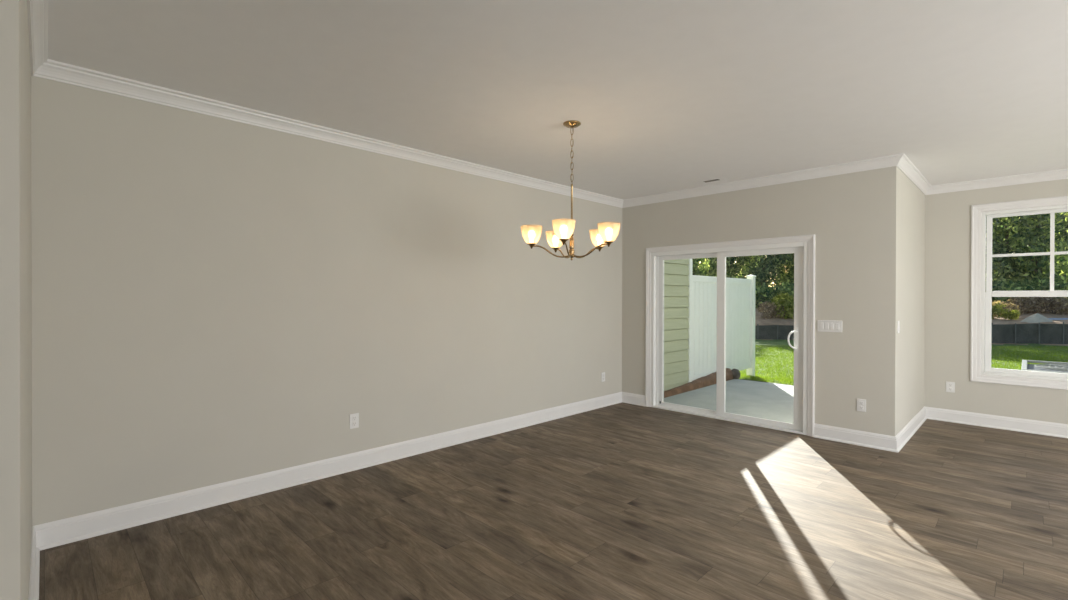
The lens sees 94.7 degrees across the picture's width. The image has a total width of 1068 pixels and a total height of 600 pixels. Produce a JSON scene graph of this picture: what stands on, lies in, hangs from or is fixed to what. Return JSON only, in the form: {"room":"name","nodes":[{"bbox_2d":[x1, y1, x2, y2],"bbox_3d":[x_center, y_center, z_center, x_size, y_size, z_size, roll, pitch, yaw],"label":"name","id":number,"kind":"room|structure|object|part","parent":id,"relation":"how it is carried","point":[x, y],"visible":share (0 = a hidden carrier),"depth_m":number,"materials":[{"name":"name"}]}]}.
{"room":"empty dining room","nodes":[
{"label":"empty dining room","id":0,"kind":"room"},
{"bbox_2d":[0,0,31,599],"bbox_3d":[-3.522,0.037,0.669,3.952,2.740,1.918,0,0,-45],"label":"wall","id":1,"kind":"structure","parent":0,"point":[15,66],"depth_m":1.38,"materials":[{"name":"beige paint"}]},
{"bbox_2d":[28,526,39,599],"bbox_3d":[-2.103,1.335,2.068,0.030,0.138,1.948,0,0,-45],"label":"baseboard","id":2,"kind":"structure","parent":1,"relation":"attached to","point":[35,551],"depth_m":2.42,"materials":[{"name":"white paint"}]},
{"bbox_2d":[27,0,47,75],"bbox_3d":[-2.074,-1.289,2.057,0.064,0.093,1.982,0,0,-45],"label":"trim","id":3,"kind":"structure","parent":1,"relation":"attached to","point":[37,10],"depth_m":2.37,"materials":[{"name":"white paint"}]},
{"bbox_2d":[31,76,621,525],"bbox_3d":[-0.854,0.025,4.792,5.968,2.740,0.160,0,0,-45],"label":"wall","id":4,"kind":"structure","parent":0,"point":[215,300],"depth_m":3.57,"materials":[{"name":"beige paint"}]},
{"bbox_2d":[34,392,621,550],"bbox_3d":[-0.789,1.327,4.730,5.648,0.138,0.030,0,0,-45],"label":"baseboard","id":5,"kind":"structure","parent":4,"relation":"attached to","point":[89,525],"depth_m":3.60,"materials":[{"name":"white paint"}]},
{"bbox_2d":[33,59,623,207],"bbox_3d":[-0.772,-1.298,4.706,5.648,0.093,0.064,0,0,-45],"label":"trim","id":6,"kind":"structure","parent":4,"relation":"attached to","point":[53,70],"depth_m":3.58,"materials":[{"name":"white paint"}]},
{"bbox_2d":[350,413,358,428],"bbox_3d":[-1.480,0.997,4.055,0.076,0.120,0.010,0,0,-45],"label":"wall outlet","id":7,"kind":"object","parent":4,"relation":"attached to","point":[354,418],"visible":1,"depth_m":4.05,"materials":[{"name":"white plastic"}]},
{"bbox_2d":[601,372,604,381],"bbox_3d":[0.906,1.006,6.430,0.076,0.120,0.010,0,0,-45],"label":"wall outlet","id":8,"kind":"object","parent":4,"relation":"attached to","point":[603,373],"visible":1,"depth_m":6.42,"materials":[{"name":"white plastic"}]},
{"bbox_2d":[39,402,1067,599],"bbox_3d":[1.024,1.484,1.394,11.734,0.140,7.638,0,0,-45],"label":"floor","id":9,"kind":"structure","parent":0,"point":[620,501],"depth_m":3.03,"materials":[{"name":"brown wood"}]},
{"bbox_2d":[47,0,1067,199],"bbox_3d":[1.030,-1.451,1.381,11.734,0.250,7.638,0,0,-45],"label":"ceiling","id":10,"kind":"structure","parent":0,"point":[666,96],"depth_m":2.88,"materials":[{"name":"paint"}]},
{"bbox_2d":[521,120,619,259],"bbox_3d":[0.308,-0.820,3.738,0.733,1.036,0.743,0,0,-45],"label":"chandelier","id":11,"kind":"object","parent":10,"relation":"hanging from","point":[606,233],"visible":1,"depth_m":3.66,"materials":[{"name":"gold metal"}]},
{"bbox_3d":[-0.018,-0.491,3.716,0.166,0.130,0.166,0,0,-45],"label":"lamp shade","id":12,"kind":"part","parent":11,"relation":"part of","materials":[{"name":"white glass"}]},
{"bbox_3d":[0.119,-0.372,3.724,0.288,0.102,0.011,0,0,-3],"label":"arm","id":13,"kind":"part","parent":11,"relation":"part of","materials":[{"name":"gold metal"}]},
{"bbox_3d":[0.177,-0.492,4.017,0.166,0.130,0.166,0,0,-45],"label":"lamp shade","id":14,"kind":"part","parent":11,"relation":"part of","materials":[{"name":"white glass"}]},
{"bbox_3d":[0.207,-0.490,3.438,0.166,0.130,0.166,0,0,-45],"label":"lamp shade","id":15,"kind":"part","parent":11,"relation":"part of","materials":[{"name":"white glass"}]},
{"bbox_3d":[0.287,-0.694,3.731,0.020,0.372,0.020,0,0,-45],"label":"rod","id":16,"kind":"part","parent":11,"relation":"part of","materials":[{"name":"gold metal"}]},
{"bbox_3d":[0.426,-0.370,3.642,0.288,0.102,0.012,0,0,33],"label":"arm","id":17,"kind":"part","parent":11,"relation":"part of","materials":[{"name":"gold metal"}]},
{"bbox_3d":[0.523,-0.491,3.924,0.166,0.130,0.166,0,0,-45],"label":"lamp shade","id":18,"kind":"part","parent":11,"relation":"part of","materials":[{"name":"white glass"}]},
{"bbox_3d":[0.542,-0.490,3.566,0.166,0.130,0.166,0,0,-45],"label":"lamp shade","id":19,"kind":"part","parent":11,"relation":"part of","materials":[{"name":"white glass"}]},
{"bbox_2d":[697,177,727,183],"bbox_3d":[1.995,-1.340,5.529,0.150,0.004,0.300,0,0,-45],"label":"ceiling vent","id":20,"kind":"object","parent":10,"relation":"in","point":[719,178],"visible":1,"depth_m":5.52,"materials":[{"name":"metal"}]},
{"bbox_2d":[622,166,899,435],"bbox_3d":[2.336,0.028,5.704,0.160,2.740,3.049,0,0,-45],"label":"wall","id":21,"kind":"structure","parent":0,"point":[853,218],"depth_m":4.93,"materials":[{"name":"beige paint"}]},
{"bbox_2d":[645,234,814,436],"bbox_3d":[2.227,0.361,5.802,0.218,2.073,1.991,0,0,-45],"label":"door","id":22,"kind":"structure","parent":21,"relation":"in","point":[802,246],"depth_m":5.74,"materials":[{"name":"white paint"}]},
{"bbox_3d":[1.937,0.402,6.155,0.040,1.938,0.865,0,0,-45],"label":"fixed panel","id":23,"kind":"part","parent":22,"relation":"part of","materials":[{"name":"white plastic"}]},
{"bbox_3d":[2.506,0.403,5.501,0.037,1.932,0.945,0,0,-45],"label":"sliding panel","id":24,"kind":"part","parent":22,"relation":"part of","materials":[{"name":"white plastic"}]},
{"bbox_3d":[2.734,0.416,5.189,0.113,0.260,0.045,0,0,-2],"label":"handle","id":25,"kind":"part","parent":22,"relation":"part of","materials":[{"name":"white plastic"}]},
{"bbox_2d":[622,392,897,452],"bbox_3d":[2.277,1.329,5.632,0.030,0.138,3.079,0,0,-45],"label":"baseboard","id":26,"kind":"structure","parent":21,"relation":"attached to","point":[855,437],"depth_m":4.82,"materials":[{"name":"white paint"}]},
{"bbox_2d":[623,153,903,207],"bbox_3d":[2.282,-1.295,5.596,0.064,0.093,3.113,0,0,-45],"label":"trim","id":27,"kind":"structure","parent":21,"relation":"attached to","point":[891,160],"depth_m":5.28,"materials":[{"name":"white paint"}]},
{"bbox_2d":[817,320,841,331],"bbox_3d":[2.969,0.262,4.946,0.013,0.117,0.213,0,0,-45],"label":"switch plate","id":28,"kind":"object","parent":21,"relation":"attached to","point":[822,325],"visible":1,"depth_m":4.94,"materials":[{"name":"white plastic"}]},
{"bbox_2d":[857,399,865,411],"bbox_3d":[3.162,1.017,4.756,0.010,0.120,0.076,0,0,-45],"label":"wall outlet","id":29,"kind":"object","parent":21,"relation":"attached to","point":[861,403],"visible":1,"depth_m":4.75,"materials":[{"name":"white plastic"}]},
{"bbox_2d":[898,170,924,432],"bbox_3d":[4.055,0.033,5.377,1.814,2.740,0.160,0,0,-45],"label":"wall","id":30,"kind":"structure","parent":0,"point":[911,198],"depth_m":5.17,"materials":[{"name":"beige paint"}]},
{"bbox_2d":[897,321,899,332],"bbox_3d":[3.448,0.255,4.652,0.076,0.117,0.013,0,0,-45],"label":"switch plate","id":31,"kind":"object","parent":30,"relation":"attached to","point":[898,322],"visible":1,"depth_m":4.64,"materials":[{"name":"white plastic"}]},
{"bbox_2d":[895,407,926,451],"bbox_3d":[3.995,1.335,5.191,1.844,0.138,0.030,0,0,-45],"label":"baseboard","id":32,"kind":"structure","parent":30,"relation":"attached to","point":[914,424],"depth_m":5.08,"materials":[{"name":"white paint"}]},
{"bbox_2d":[897,154,930,194],"bbox_3d":[4.001,-1.289,5.156,1.878,0.093,0.064,0,0,-45],"label":"trim","id":33,"kind":"structure","parent":30,"relation":"attached to","point":[905,165],"depth_m":5.03,"materials":[{"name":"white paint"}]},
{"bbox_2d":[924,179,1067,423],"bbox_3d":[6.260,0.043,4.334,0.160,2.740,4.429,0,0,-45],"label":"wall","id":34,"kind":"structure","parent":0,"point":[947,339],"depth_m":5.63,"materials":[{"name":"beige paint"}]},
{"bbox_2d":[946,381,954,392],"bbox_3d":[4.803,1.005,5.679,0.010,0.120,0.076,0,0,-45],"label":"wall outlet","id":35,"kind":"object","parent":34,"relation":"attached to","point":[950,386],"visible":1,"depth_m":5.67,"materials":[{"name":"white plastic"}]},
{"bbox_2d":[924,406,1067,437],"bbox_3d":[6.133,1.344,4.330,0.030,0.138,4.269,0,0,-45],"label":"baseboard","id":36,"kind":"structure","parent":34,"relation":"attached to","point":[970,418],"depth_m":5.38,"materials":[{"name":"white paint"}]},
{"bbox_2d":[926,169,1067,194],"bbox_3d":[6.127,-1.281,4.306,0.064,0.093,4.269,0,0,-45],"label":"trim","id":37,"kind":"structure","parent":34,"relation":"attached to","point":[1060,174],"depth_m":5.36,"materials":[{"name":"white paint"}]},
{"bbox_2d":[970,196,1067,389],"bbox_3d":[5.426,-0.073,5.156,0.182,1.982,1.264,0,0,-45],"label":"window","id":38,"kind":"structure","parent":34,"relation":"in","point":[982,293],"depth_m":5.46,"materials":[{"name":"white paint"}]},
{"bbox_3d":[5.414,0.359,5.147,0.037,0.887,1.030,0,0,-45],"label":"sash","id":39,"kind":"part","parent":38,"relation":"part of","materials":[{"name":"white plastic"}]},
{"bbox_3d":[5.442,-0.498,5.169,0.030,0.900,1.020,0,0,-45],"label":"sash","id":40,"kind":"part","parent":38,"relation":"part of","materials":[{"name":"white plastic"}]},
{"label":"outside","id":41,"kind":"structure","parent":0,"visible":0},
{"bbox_2d":[755,297,1067,345],"bbox_3d":[30.470,-0.146,30.340,74.000,3.463,100.000,0,0,-45],"label":"bank","id":42,"kind":"object","parent":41,"point":[759,320],"depth_m":20.53,"materials":[{"name":"brown soil"}]},
{"bbox_2d":[692,258,712,275],"bbox_3d":[9.763,-2.633,29.955,2.772,5.974,2.446,0,0,-9],"label":"tree","id":43,"kind":"object","parent":42,"relation":"on","point":[696,270],"visible":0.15,"depth_m":29.69,"materials":[{"name":"green plant"}]},
{"bbox_2d":[695,257,726,276],"bbox_3d":[13.125,-4.295,37.075,3.154,9.200,4.324,0,0,-36],"label":"tree","id":44,"kind":"object","parent":42,"relation":"on","point":[713,258],"visible":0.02,"depth_m":36.34,"materials":[{"name":"green plant"}]},
{"bbox_2d":[711,273,746,278],"bbox_3d":[11.175,-0.521,27.973,2.570,2.100,2.921,0,0,28],"label":"shrub","id":45,"kind":"object","parent":42,"relation":"on","point":[727,274],"visible":0.02,"depth_m":27.82,"materials":[{"name":"green plant"}]},
{"bbox_2d":[708,256,758,277],"bbox_3d":[12.634,-2.881,31.530,3.217,6.343,2.767,0,0,-9],"label":"tree","id":46,"kind":"object","parent":42,"relation":"on","point":[731,267],"visible":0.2,"depth_m":30.85,"materials":[{"name":"green plant"}]},
{"bbox_2d":[735,255,765,277],"bbox_3d":[16.635,-4.453,37.995,3.670,8.960,4.158,0,0,18],"label":"tree","id":47,"kind":"object","parent":42,"relation":"on","point":[750,260],"visible":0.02,"depth_m":37.15,"materials":[{"name":"green plant"}]},
{"bbox_2d":[755,285,774,308],"bbox_3d":[11.420,-0.155,25.566,2.190,1.575,1.927,0,0,-36],"label":"shrub","id":48,"kind":"object","parent":42,"relation":"on","point":[761,296],"visible":0.47,"depth_m":25.09,"materials":[{"name":"green plant"}]},
{"bbox_2d":[742,253,791,288],"bbox_3d":[13.835,-2.828,29.598,3.058,6.507,2.231,0,0,0],"label":"tree","id":49,"kind":"object","parent":42,"relation":"on","point":[764,274],"visible":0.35,"depth_m":29.25,"materials":[{"name":"green plant"}]},
{"bbox_2d":[757,301,785,318],"bbox_3d":[10.419,0.478,21.562,1.256,0.846,1.072,0,0,17],"label":"shrub","id":50,"kind":"object","parent":42,"relation":"on","point":[768,310],"visible":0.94,"depth_m":21.45,"materials":[{"name":"green plant"}]},
{"bbox_2d":[764,282,793,303],"bbox_3d":[12.821,-0.154,25.353,2.190,1.575,1.927,0,0,-8],"label":"shrub","id":51,"kind":"object","parent":42,"relation":"on","point":[784,288],"visible":0.29,"depth_m":25.02,"materials":[{"name":"green plant"}]},
{"bbox_2d":[770,292,793,318],"bbox_3d":[11.300,0.315,21.797,1.753,1.361,1.541,0,0,-26],"label":"shrub","id":52,"kind":"object","parent":42,"relation":"on","point":[780,301],"visible":0.6,"depth_m":21.43,"materials":[{"name":"green plant"}]},
{"bbox_2d":[770,253,793,293],"bbox_3d":[16.526,-3.051,31.019,3.069,6.614,2.708,0,0,32],"label":"tree","id":53,"kind":"object","parent":42,"relation":"on","point":[786,276],"visible":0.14,"depth_m":30.83,"materials":[{"name":"green plant"}]},
{"bbox_2d":[986,216,1012,283],"bbox_3d":[23.920,-3.264,27.111,3.753,7.400,3.228,0,0,32],"label":"tree","id":54,"kind":"object","parent":42,"relation":"on","point":[1003,249],"visible":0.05,"depth_m":26.16,"materials":[{"name":"green plant"}]},
{"bbox_2d":[992,302,1008,318],"bbox_3d":[18.875,0.461,20.412,1.144,0.888,1.006,0,0,6],"label":"shrub","id":55,"kind":"object","parent":42,"relation":"on","point":[996,310],"visible":0.31,"depth_m":20.12,"materials":[{"name":"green plant"}]},
{"bbox_2d":[992,300,1021,317],"bbox_3d":[20.142,0.444,21.146,1.107,0.874,1.298,0,0,31],"label":"shrub","id":56,"kind":"object","parent":42,"relation":"on","point":[1009,306],"visible":0.31,"depth_m":20.95,"materials":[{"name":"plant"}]},
{"bbox_2d":[992,279,1022,303],"bbox_3d":[22.820,-0.191,24.328,2.088,1.706,2.373,0,0,-20],"label":"shrub","id":57,"kind":"object","parent":42,"relation":"on","point":[997,286],"visible":0.26,"depth_m":23.72,"materials":[{"name":"green plant"}]},
{"bbox_2d":[1001,310,1019,319],"bbox_3d":[19.294,0.620,19.898,0.627,0.487,0.551,0,0,1],"label":"shrub","id":58,"kind":"object","parent":42,"relation":"on","point":[1014,314],"visible":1,"depth_m":19.84,"materials":[{"name":"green plant"}]},
{"bbox_2d":[992,216,1044,285],"bbox_3d":[26.134,-3.588,27.555,2.847,8.302,3.902,0,0,-40],"label":"tree","id":59,"kind":"object","parent":42,"relation":"on","point":[1009,275],"visible":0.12,"depth_m":26.94,"materials":[{"name":"green plant"}]},
{"bbox_2d":[1005,297,1036,314],"bbox_3d":[21.395,0.243,21.812,1.382,0.930,1.179,0,0,-7],"label":"shrub","id":60,"kind":"object","parent":42,"relation":"on","point":[1015,300],"visible":0.56,"depth_m":21.51,"materials":[{"name":"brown plant"}]},
{"bbox_2d":[1008,279,1049,298],"bbox_3d":[24.524,-0.284,24.559,1.927,1.575,2.190,0,0,16],"label":"shrub","id":61,"kind":"object","parent":42,"relation":"on","point":[1031,286],"visible":0.2,"depth_m":24.24,"materials":[{"name":"green plant"}]},
{"bbox_2d":[994,212,1067,286],"bbox_3d":[26.613,-3.377,25.944,3.564,7.680,3.145,0,0,20],"label":"tree","id":62,"kind":"object","parent":42,"relation":"on","point":[1032,235],"visible":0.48,"depth_m":25.74,"materials":[{"name":"green plant"}]},
{"bbox_2d":[1020,313,1051,322],"bbox_3d":[19.630,0.971,19.107,2.725,0.940,1.427,0,0,4],"label":"pile","id":63,"kind":"object","parent":42,"relation":"on","point":[1036,318],"visible":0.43,"depth_m":18.97,"materials":[{"name":"grey gravel"}]},
{"bbox_2d":[1019,297,1053,313],"bbox_3d":[21.942,0.155,21.627,1.466,0.987,1.250,0,0,3],"label":"shrub","id":64,"kind":"object","parent":42,"relation":"on","point":[1038,305],"visible":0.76,"depth_m":21.28,"materials":[{"name":"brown plant"}]},
{"bbox_2d":[1026,275,1067,299],"bbox_3d":[25.698,-0.389,24.631,2.088,1.706,2.373,0,0,-5],"label":"shrub","id":65,"kind":"object","parent":42,"relation":"on","point":[1057,286],"visible":0.3,"depth_m":24.21,"materials":[{"name":"green plant"}]},
{"bbox_2d":[1034,297,1067,314],"bbox_3d":[22.342,0.230,21.135,1.179,0.930,1.382,0,0,24],"label":"shrub","id":66,"kind":"object","parent":42,"relation":"on","point":[1061,305],"visible":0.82,"depth_m":21.06,"materials":[{"name":"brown plant"}]},
{"bbox_2d":[1041,213,1067,297],"bbox_3d":[29.143,-3.477,27.033,3.968,7.823,3.412,0,0,12],"label":"tree","id":67,"kind":"object","parent":42,"relation":"on","point":[1065,223],"visible":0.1,"depth_m":26.75,"materials":[{"name":"green plant"}]},
{"bbox_2d":[1049,318,1067,319],"bbox_3d":[21.775,0.850,19.812,2.400,0.248,0.900,0,0,11],"label":"tarpaulin","id":68,"kind":"object","parent":42,"relation":"on","point":[1049,318],"visible":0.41,"depth_m":19.80,"materials":[{"name":"blue plastic"}]},
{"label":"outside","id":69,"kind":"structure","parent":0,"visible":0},
{"bbox_3d":[-5.746,1.754,1.346,21.750,0.190,70.000,0,0,-45],"label":"ground","id":70,"kind":"structure","parent":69,"visible":0},
{"bbox_2d":[664,259,692,390],"bbox_3d":[-0.118,-1.216,9.718,1.970,5.782,6.650,0,0,-45],"label":"house","id":71,"kind":"structure","parent":70,"relation":"on","point":[677,273],"depth_m":7.79,"materials":[{"name":"green"}]},
{"bbox_2d":[664,368,732,397],"bbox_3d":[2.408,1.476,8.008,3.130,0.447,0.348,0,0,-45],"label":"soil strip","id":72,"kind":"object","parent":70,"relation":"on","point":[711,379],"visible":0.43,"depth_m":8.12,"materials":[{"name":"brown soil"}]},
{"bbox_2d":[664,379,793,422],"bbox_3d":[3.525,1.575,6.931,3.208,0.240,2.766,0,0,-45],"label":"patio slab","id":73,"kind":"object","parent":70,"relation":"on","point":[771,401],"visible":0.26,"depth_m":7.19,"materials":[{"name":"concrete"}]},
{"bbox_2d":[731,369,739,378],"bbox_3d":[3.704,1.368,9.073,0.175,0.214,0.195,0,0,-45],"label":"stone","id":74,"kind":"object","parent":73,"relation":"on","point":[736,373],"visible":0.74,"depth_m":9.00,"materials":[{"name":"grey stone"}]},
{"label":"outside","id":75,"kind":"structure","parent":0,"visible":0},
{"bbox_2d":[739,339,1067,384],"bbox_3d":[20.002,1.377,17.721,37.952,0.494,56.875,0,0,-45],"label":"lawn","id":76,"kind":"structure","parent":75,"point":[766,343],"depth_m":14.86,"materials":[{"name":"green plant"}]},
{"bbox_2d":[692,275,755,380],"bbox_3d":[3.502,0.638,9.058,2.605,2.295,0.143,0,0,-45],"label":"privacy fence","id":77,"kind":"object","parent":76,"relation":"on","point":[740,293],"visible":0.66,"depth_m":9.10,"materials":[{"name":"white plastic"}]},
{"bbox_3d":[3.460,-0.359,9.010,2.480,0.110,0.050,0,0,-45],"label":"rail","id":78,"kind":"part","parent":77,"relation":"part of","materials":[{"name":"white plastic"}]},
{"bbox_3d":[3.456,1.311,9.018,2.480,0.110,0.050,0,0,-45],"label":"rail","id":79,"kind":"part","parent":77,"relation":"part of","materials":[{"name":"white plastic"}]},
{"bbox_3d":[4.375,0.653,9.927,0.127,2.262,0.127,0,0,-45],"label":"post","id":80,"kind":"part","parent":77,"relation":"part of","materials":[{"name":"white plastic"}]},
{"bbox_2d":[741,379,793,385],"bbox_3d":[4.798,1.595,8.175,0.348,0.195,2.800,0,0,-45],"label":"trim","id":81,"kind":"structure","parent":76,"relation":"on","point":[741,379],"depth_m":8.91,"materials":[{"name":"white concrete"}]},
{"bbox_2d":[755,322,1067,343],"bbox_3d":[16.442,1.206,18.162,38.000,0.978,0.113,0,0,11],"label":"fence","id":82,"kind":"object","parent":76,"relation":"on","point":[1033,333],"visible":0.13,"depth_m":17.94,"materials":[{"name":"black fabric"}]},
{"bbox_2d":[1021,360,1067,372],"bbox_3d":[6.494,1.257,5.811,1.460,0.900,1.210,0,0,-45],"label":"air conditioner","id":83,"kind":"object","parent":76,"relation":"on","point":[1048,366],"visible":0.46,"depth_m":6.09,"materials":[{"name":"grey metal"}]},
{"bbox_2d":[1034,364,1067,370],"bbox_3d":[6.495,0.814,5.809,0.826,0.011,0.825,0,0,-45],"label":"fan grille","id":84,"kind":"object","parent":83,"relation":"attached to","point":[1062,367],"depth_m":5.98,"materials":[{"name":"grey metal"}]}
]}

